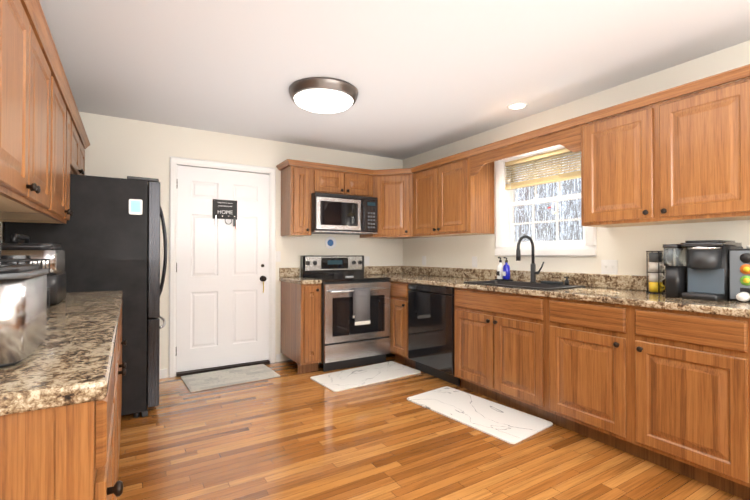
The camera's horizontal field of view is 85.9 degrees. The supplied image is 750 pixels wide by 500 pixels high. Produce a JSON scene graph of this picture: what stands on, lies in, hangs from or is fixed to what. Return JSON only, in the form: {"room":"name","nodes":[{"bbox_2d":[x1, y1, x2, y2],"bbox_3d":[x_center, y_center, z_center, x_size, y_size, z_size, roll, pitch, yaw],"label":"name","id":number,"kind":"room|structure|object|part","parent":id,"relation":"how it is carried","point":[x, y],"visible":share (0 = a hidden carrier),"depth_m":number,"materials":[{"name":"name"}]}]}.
{"room":"kitchen","nodes":[
{"label":"kitchen","id":0,"kind":"room"},
{"bbox_2d":[0,222,3,242],"bbox_3d":[-1.144,-0.029,0.417,0.150,2.446,7.147,0,-1,-31],"label":"wall","id":1,"kind":"structure","parent":0,"point":[1,223],"depth_m":2.55,"materials":[{"name":"white paint"}]},
{"bbox_2d":[0,0,55,215],"bbox_3d":[-1.500,-0.576,1.487,0.346,0.773,1.054,0,-1,-31],"label":"upper cabinet","id":2,"kind":"object","parent":1,"relation":"attached to","point":[44,142],"depth_m":1.56,"materials":[{"name":"brown wood"}]},
{"bbox_2d":[0,64,71,223],"bbox_3d":[-1.918,-0.569,2.172,0.346,0.773,0.551,0,-1,-31],"label":"upper cabinet","id":3,"kind":"object","parent":1,"relation":"attached to","point":[62,97],"depth_m":2.34,"materials":[{"name":"brown wood"}]},
{"bbox_2d":[0,100,75,221],"bbox_3d":[-2.123,-0.565,2.507,0.346,0.773,0.235,0,-1,-31],"label":"upper cabinet","id":4,"kind":"object","parent":1,"relation":"attached to","point":[71,111],"depth_m":2.67,"materials":[{"name":"brown wood"}]},
{"bbox_2d":[72,116,87,174],"bbox_3d":[-2.448,-0.751,3.042,0.346,0.390,1.013,0,-1,-31],"label":"upper cabinet","id":5,"kind":"object","parent":1,"relation":"attached to","point":[78,165],"depth_m":3.11,"materials":[{"name":"brown wood"}]},
{"bbox_2d":[79,112,403,376],"bbox_3d":[-1.276,0.013,4.435,3.750,2.446,0.150,0,-1,-31],"label":"wall","id":6,"kind":"structure","parent":0,"point":[124,148],"depth_m":4.11,"materials":[{"name":"white paint"}]},
{"bbox_2d":[159,369,166,378],"bbox_3d":[-2.430,1.185,3.622,1.003,0.085,0.012,0,-1,-31],"label":"baseboard","id":7,"kind":"structure","parent":6,"relation":"attached to","point":[162,373],"depth_m":3.86,"materials":[{"name":"white wood"}]},
{"bbox_2d":[168,156,275,377],"bbox_3d":[-1.584,0.163,4.235,1.048,2.141,0.167,0,-1,-31],"label":"door frame","id":8,"kind":"structure","parent":6,"relation":"attached to","point":[181,161],"depth_m":4.03,"materials":[{"name":"white wood"}]},
{"bbox_2d":[176,165,268,371],"bbox_3d":[-1.551,0.183,4.171,0.922,2.030,0.111,0,-1,-31],"label":"door","id":9,"kind":"structure","parent":6,"relation":"in","point":[222,309],"depth_m":4.16,"materials":[{"name":"white"}]},
{"bbox_3d":[-1.556,0.173,4.143,0.884,1.730,0.069,0,-1,-31],"label":"door hardware","id":10,"kind":"part","parent":9,"relation":"part of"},
{"bbox_2d":[213,199,237,228],"bbox_3d":[-1.548,-0.370,4.172,0.248,0.297,0.032,0,-1,-31],"label":"sign","id":11,"kind":"object","parent":9,"relation":"attached to","point":[221,207],"visible":1,"depth_m":4.18,"materials":[{"name":"black"}]},
{"bbox_2d":[176,360,269,376],"bbox_3d":[-1.579,1.220,4.216,0.912,0.028,0.185,0,-1,-31],"label":"door threshold sill","id":12,"kind":"structure","parent":6,"relation":"attached to","point":[197,371],"depth_m":4.12,"materials":[{"name":"brown metal"}]},
{"bbox_2d":[276,251,280,261],"bbox_3d":[-1.078,0.071,4.455,0.072,0.115,0.020,0,-1,-31],"label":"light switch","id":13,"kind":"object","parent":6,"relation":"attached to","point":[278,256],"visible":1,"depth_m":4.46,"materials":[{"name":"white plastic"}]},
{"bbox_2d":[280,160,315,235],"bbox_3d":[-0.862,-0.546,4.402,0.233,0.773,0.343,0,-1,-31],"label":"upper cabinet","id":14,"kind":"object","parent":6,"relation":"attached to","point":[298,183],"depth_m":4.27,"materials":[{"name":"brown wood"}]},
{"bbox_2d":[325,236,335,248],"bbox_3d":[-0.529,-0.086,4.794,0.150,0.150,0.015,0,-1,-31],"label":"wall plate","id":15,"kind":"object","parent":6,"relation":"attached to","point":[330,242],"visible":1,"depth_m":4.79,"materials":[{"name":"white"}]},
{"bbox_2d":[316,164,347,194],"bbox_3d":[-0.598,-0.770,4.566,0.386,0.320,0.343,0,-1,-31],"label":"upper cabinet","id":16,"kind":"object","parent":6,"relation":"attached to","point":[330,181],"depth_m":4.44,"materials":[{"name":"brown wood"}]},
{"bbox_2d":[311,192,377,234],"bbox_3d":[-0.396,-0.398,4.602,0.769,0.415,0.482,0,-1,-31],"label":"microwave","id":17,"kind":"object","parent":16,"relation":"attached to","point":[341,214],"visible":1,"depth_m":4.42,"materials":[{"name":"black"}]},
{"bbox_2d":[348,168,371,196],"bbox_3d":[-0.268,-0.768,4.767,0.387,0.320,0.343,0,-1,-31],"label":"upper cabinet","id":18,"kind":"object","parent":6,"relation":"attached to","point":[360,184],"depth_m":4.62,"materials":[{"name":"brown wood"}]},
{"bbox_2d":[364,256,369,265],"bbox_3d":[-0.101,0.138,5.057,0.072,0.115,0.008,0,-1,-31],"label":"electrical outlet","id":19,"kind":"object","parent":6,"relation":"attached to","point":[366,260],"visible":1,"depth_m":5.05,"materials":[{"name":"white plastic"}]},
{"bbox_2d":[39,0,749,159],"bbox_3d":[0.536,-1.291,1.455,4.086,0.100,7.147,0,-1,-31],"label":"ceiling","id":20,"kind":"structure","parent":0,"point":[422,76],"depth_m":2.56,"materials":[{"name":"white paint"}]},
{"bbox_2d":[289,77,357,112],"bbox_3d":[-0.396,-1.159,3.119,0.532,0.128,0.532,0,-1,-31],"label":"ceiling light","id":21,"kind":"object","parent":20,"relation":"attached to","point":[323,95],"visible":1,"depth_m":2.96,"materials":[{"name":"grey metal"}]},
{"bbox_2d":[507,102,527,109],"bbox_3d":[1.207,-1.216,3.408,0.170,0.008,0.170,0,-1,-31],"label":"recessed light","id":22,"kind":"object","parent":20,"relation":"in","point":[517,105],"visible":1,"depth_m":3.39,"materials":[{"name":"white plastic"}]},
{"bbox_2d":[117,353,743,499],"bbox_3d":[0.536,1.255,1.429,4.086,0.100,7.147,0,-1,-31],"label":"floor","id":23,"kind":"structure","parent":0,"point":[290,433],"depth_m":2.39,"materials":[{"name":"brown wood"}]},
{"bbox_2d":[0,336,119,499],"bbox_3d":[-0.992,0.753,0.925,0.643,0.892,0.620,0,-1,-31],"label":"base cabinet","id":24,"kind":"object","parent":23,"relation":"on","point":[68,452],"depth_m":0.79,"materials":[{"name":"brown wood"}]},
{"bbox_2d":[0,291,122,415],"bbox_3d":[-1.439,0.242,1.665,0.646,0.145,2.380,0,-1,-31],"label":"countertop","id":25,"kind":"structure","parent":24,"relation":"on","point":[68,360],"depth_m":0.97,"materials":[{"name":"stone"}]},
{"bbox_2d":[0,264,48,366],"bbox_3d":[-1.046,0.151,0.964,0.378,0.230,0.366,0,-1,-31],"label":"pot","id":26,"kind":"object","parent":25,"relation":"on","point":[23,306],"visible":0.98,"depth_m":0.93,"materials":[{"name":"silver metal"}]},
{"bbox_2d":[0,259,49,320],"bbox_3d":[-1.328,0.150,1.341,0.345,0.237,0.385,0,-1,-31],"label":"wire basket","id":27,"kind":"object","parent":25,"relation":"on","point":[20,260],"visible":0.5,"depth_m":1.50,"materials":[{"name":"black"}]},
{"bbox_2d":[1,233,65,304],"bbox_3d":[-1.815,0.099,2.062,0.340,0.357,0.403,0,-1,-31],"label":"grill","id":28,"kind":"object","parent":25,"relation":"on","point":[27,249],"visible":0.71,"depth_m":1.98,"materials":[{"name":"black metal"}]},
{"bbox_2d":[4,174,166,417],"bbox_3d":[-2.168,0.347,3.166,0.945,1.752,0.908,0,-1,-31],"label":"refrigerator","id":29,"kind":"object","parent":23,"relation":"on","point":[105,239],"visible":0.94,"depth_m":2.87,"materials":[{"name":"black metal"}]},
{"bbox_2d":[129,199,142,214],"bbox_3d":[-1.723,-0.310,2.901,0.085,0.110,0.016,0,-1,-31],"label":"thermometer","id":30,"kind":"object","parent":29,"relation":"attached to","point":[135,206],"visible":1,"depth_m":2.89,"materials":[{"name":"white plastic"}]},
{"bbox_2d":[117,304,123,491],"bbox_3d":[-1.456,0.761,1.685,0.643,0.892,1.160,0,-1,-31],"label":"base cabinet","id":31,"kind":"object","parent":23,"relation":"on","point":[119,331],"depth_m":2.37,"materials":[{"name":"brown wood"}]},
{"bbox_2d":[181,364,279,391],"bbox_3d":[-1.398,1.225,3.905,0.835,0.010,0.568,0,-1,-31],"label":"door mat","id":32,"kind":"object","parent":23,"relation":"on","point":[216,379],"visible":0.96,"depth_m":3.85,"materials":[{"name":"beige fabric"}]},
{"bbox_2d":[281,281,320,373],"bbox_3d":[-0.790,0.788,4.259,0.218,0.892,0.639,0,-1,-31],"label":"base cabinet","id":33,"kind":"object","parent":23,"relation":"on","point":[300,304],"depth_m":4.02,"materials":[{"name":"brown wood"}]},
{"bbox_2d":[279,268,321,284],"bbox_3d":[-0.797,0.269,4.257,0.238,0.145,0.643,0,-1,-31],"label":"countertop","id":34,"kind":"structure","parent":33,"relation":"on","point":[291,275],"depth_m":4.42,"materials":[{"name":"stone"}]},
{"bbox_2d":[300,255,390,371],"bbox_3d":[-0.321,0.649,4.468,0.790,1.175,0.726,0,-1,-31],"label":"range","id":35,"kind":"object","parent":23,"relation":"on","point":[346,342],"visible":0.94,"depth_m":4.25,"materials":[{"name":"silver metal"}]},
{"bbox_2d":[353,288,369,324],"bbox_3d":[-0.139,0.583,4.168,0.180,0.371,0.050,0,-1,-31],"label":"hanging towel","id":36,"kind":"object","parent":35,"relation":"hanging from","point":[361,306],"visible":0.96,"depth_m":4.15,"materials":[{"name":"grey fabric"}]},
{"bbox_2d":[310,361,420,391],"bbox_3d":[-0.080,1.224,3.953,1.003,0.014,0.494,0,-1,-36],"label":"area rug","id":37,"kind":"object","parent":23,"relation":"on","point":[342,380],"visible":0.98,"depth_m":3.90,"materials":[{"name":"white fabric"}]},
{"bbox_2d":[389,281,456,367],"bbox_3d":[0.516,0.791,4.482,0.641,0.892,0.381,0,-1,-31],"label":"base cabinet","id":38,"kind":"object","parent":23,"relation":"on","point":[398,290],"depth_m":4.28,"materials":[{"name":"brown wood"}]},
{"bbox_2d":[408,283,459,385],"bbox_3d":[0.784,0.788,4.030,0.637,0.888,0.662,0,-1,-31],"label":"dishwasher","id":39,"kind":"object","parent":23,"relation":"on","point":[430,329],"visible":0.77,"depth_m":3.83,"materials":[{"name":"black metal"}]},
{"bbox_2d":[407,386,552,443],"bbox_3d":[0.750,1.214,3.054,0.498,0.014,0.999,0,-1,-38],"label":"area rug","id":40,"kind":"object","parent":23,"relation":"on","point":[504,423],"visible":0.94,"depth_m":2.96,"materials":[{"name":"white fabric"}]},
{"bbox_2d":[541,297,749,499],"bbox_3d":[1.736,0.770,2.483,0.641,0.892,1.129,0,-1,-31],"label":"base cabinet","id":41,"kind":"object","parent":23,"relation":"on","point":[668,389],"depth_m":2.21,"materials":[{"name":"brown wood"}]},
{"bbox_2d":[364,266,749,317],"bbox_3d":[1.063,0.262,3.587,0.646,0.145,3.725,0,-1,-31],"label":"countertop","id":42,"kind":"structure","parent":41,"relation":"on","point":[629,290],"depth_m":3.00,"materials":[{"name":"stone"}]},
{"bbox_2d":[464,280,585,289],"bbox_3d":[1.208,0.385,3.349,0.485,0.210,0.860,0,-1,-31],"label":"sink basin","id":43,"kind":"object","parent":42,"relation":"in","point":[529,285],"visible":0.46,"depth_m":3.36,"materials":[{"name":"black"}]},
{"bbox_2d":[495,257,512,280],"bbox_3d":[1.197,0.174,3.755,0.072,0.218,0.150,0,-1,-31],"label":"bottle","id":44,"kind":"object","parent":43,"relation":"on","point":[503,273],"visible":1,"depth_m":3.71,"materials":[{"name":"blue plastic"}]},
{"bbox_2d":[541,281,563,284],"bbox_3d":[1.459,0.268,3.322,0.063,0.022,0.180,0,-1,-31],"label":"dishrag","id":45,"kind":"object","parent":43,"relation":"on","point":[553,282],"visible":1,"depth_m":3.29,"materials":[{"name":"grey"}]},
{"bbox_2d":[564,277,568,284],"bbox_3d":[1.524,0.245,3.210,0.048,0.067,0.036,0,-1,-31],"label":"soap pump","id":46,"kind":"object","parent":43,"relation":"on","point":[566,282],"visible":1,"depth_m":3.20,"materials":[{"name":"black"}]},
{"bbox_2d":[516,235,543,282],"bbox_3d":[1.308,0.076,3.405,0.236,0.408,0.128,0,-1,-31],"label":"faucet","id":47,"kind":"object","parent":42,"relation":"on","point":[533,272],"visible":1,"depth_m":3.46,"materials":[{"name":"black metal"}]},
{"bbox_2d":[646,251,665,293],"bbox_3d":[1.862,0.145,2.669,0.110,0.278,0.117,0,-1,-31],"label":"mug rack","id":48,"kind":"object","parent":42,"relation":"on","point":[655,263],"visible":0.98,"depth_m":2.64,"materials":[{"name":"black"}]},
{"bbox_2d":[663,240,742,300],"bbox_3d":[1.937,0.114,2.388,0.335,0.334,0.294,0,-1,-31],"label":"coffee maker","id":49,"kind":"object","parent":42,"relation":"on","point":[697,269],"visible":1,"depth_m":2.30,"materials":[{"name":"grey plastic"}]},
{"bbox_2d":[729,245,749,301],"bbox_3d":[2.048,0.126,2.192,0.230,0.306,0.155,0,-1,-31],"label":"dispenser","id":50,"kind":"object","parent":42,"relation":"on","point":[739,274],"visible":1,"depth_m":2.18,"materials":[{"name":"black plastic"}]},
{"bbox_2d":[404,40,749,275],"bbox_3d":[2.216,-0.007,2.467,0.150,2.446,7.147,0,-1,-31],"label":"wall","id":51,"kind":"structure","parent":0,"point":[629,245],"depth_m":3.10,"materials":[{"name":"white paint"}]},
{"bbox_2d":[360,168,427,238],"bbox_3d":[0.259,-0.539,4.903,0.656,0.776,0.656,0,-1,-31],"label":"upper cabinet","id":52,"kind":"object","parent":51,"relation":"attached to","point":[393,190],"depth_m":4.66,"materials":[{"name":"brown wood"}]},
{"bbox_2d":[422,256,425,264],"bbox_3d":[0.603,0.132,4.957,0.008,0.115,0.072,0,-1,-31],"label":"electrical outlet","id":53,"kind":"object","parent":51,"relation":"attached to","point":[423,260],"visible":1,"depth_m":4.95,"materials":[{"name":"white plastic"}]},
{"bbox_2d":[412,149,495,237],"bbox_3d":[0.802,-0.547,4.313,0.343,0.773,0.916,0,-1,-31],"label":"upper cabinet","id":54,"kind":"object","parent":51,"relation":"attached to","point":[453,195],"depth_m":4.01,"materials":[{"name":"brown wood"}]},
{"bbox_2d":[472,256,476,267],"bbox_3d":[1.046,0.126,4.231,0.008,0.115,0.072,0,-1,-31],"label":"electrical outlet","id":55,"kind":"object","parent":51,"relation":"attached to","point":[474,261],"visible":1,"depth_m":4.23,"materials":[{"name":"white plastic"}]},
{"bbox_2d":[495,145,596,256],"bbox_3d":[1.517,-0.448,3.598,0.170,1.010,1.004,0,-1,-31],"label":"window","id":56,"kind":"structure","parent":51,"relation":"in","point":[506,245],"depth_m":3.69,"materials":[{"name":"white"}]},
{"bbox_2d":[505,148,580,229],"bbox_3d":[1.496,-0.532,3.586,0.059,0.679,0.804,0,-1,-31],"label":"window blind","id":57,"kind":"object","parent":56,"relation":"attached to","point":[548,179],"visible":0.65,"depth_m":3.58,"materials":[{"name":"beige"}]},
{"bbox_2d":[601,260,617,274],"bbox_3d":[1.765,0.132,3.041,0.020,0.115,0.118,0,-1,-31],"label":"switch plate","id":58,"kind":"object","parent":51,"relation":"attached to","point":[609,266],"visible":0.98,"depth_m":3.04,"materials":[{"name":"white plastic"}]},
{"bbox_2d":[576,64,749,227],"bbox_3d":[1.870,-0.565,2.562,0.343,0.773,0.981,0,-1,-31],"label":"upper cabinet","id":59,"kind":"object","parent":51,"relation":"attached to","point":[682,159],"depth_m":2.41,"materials":[{"name":"brown wood"}]},
{"label":"outside","id":60,"kind":"structure","parent":0,"visible":0},
{"bbox_2d":[514,153,582,241],"bbox_3d":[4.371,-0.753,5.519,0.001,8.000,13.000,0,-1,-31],"label":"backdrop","id":61,"kind":"structure","parent":60,"point":[522,196],"depth_m":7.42,"materials":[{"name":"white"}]}
]}

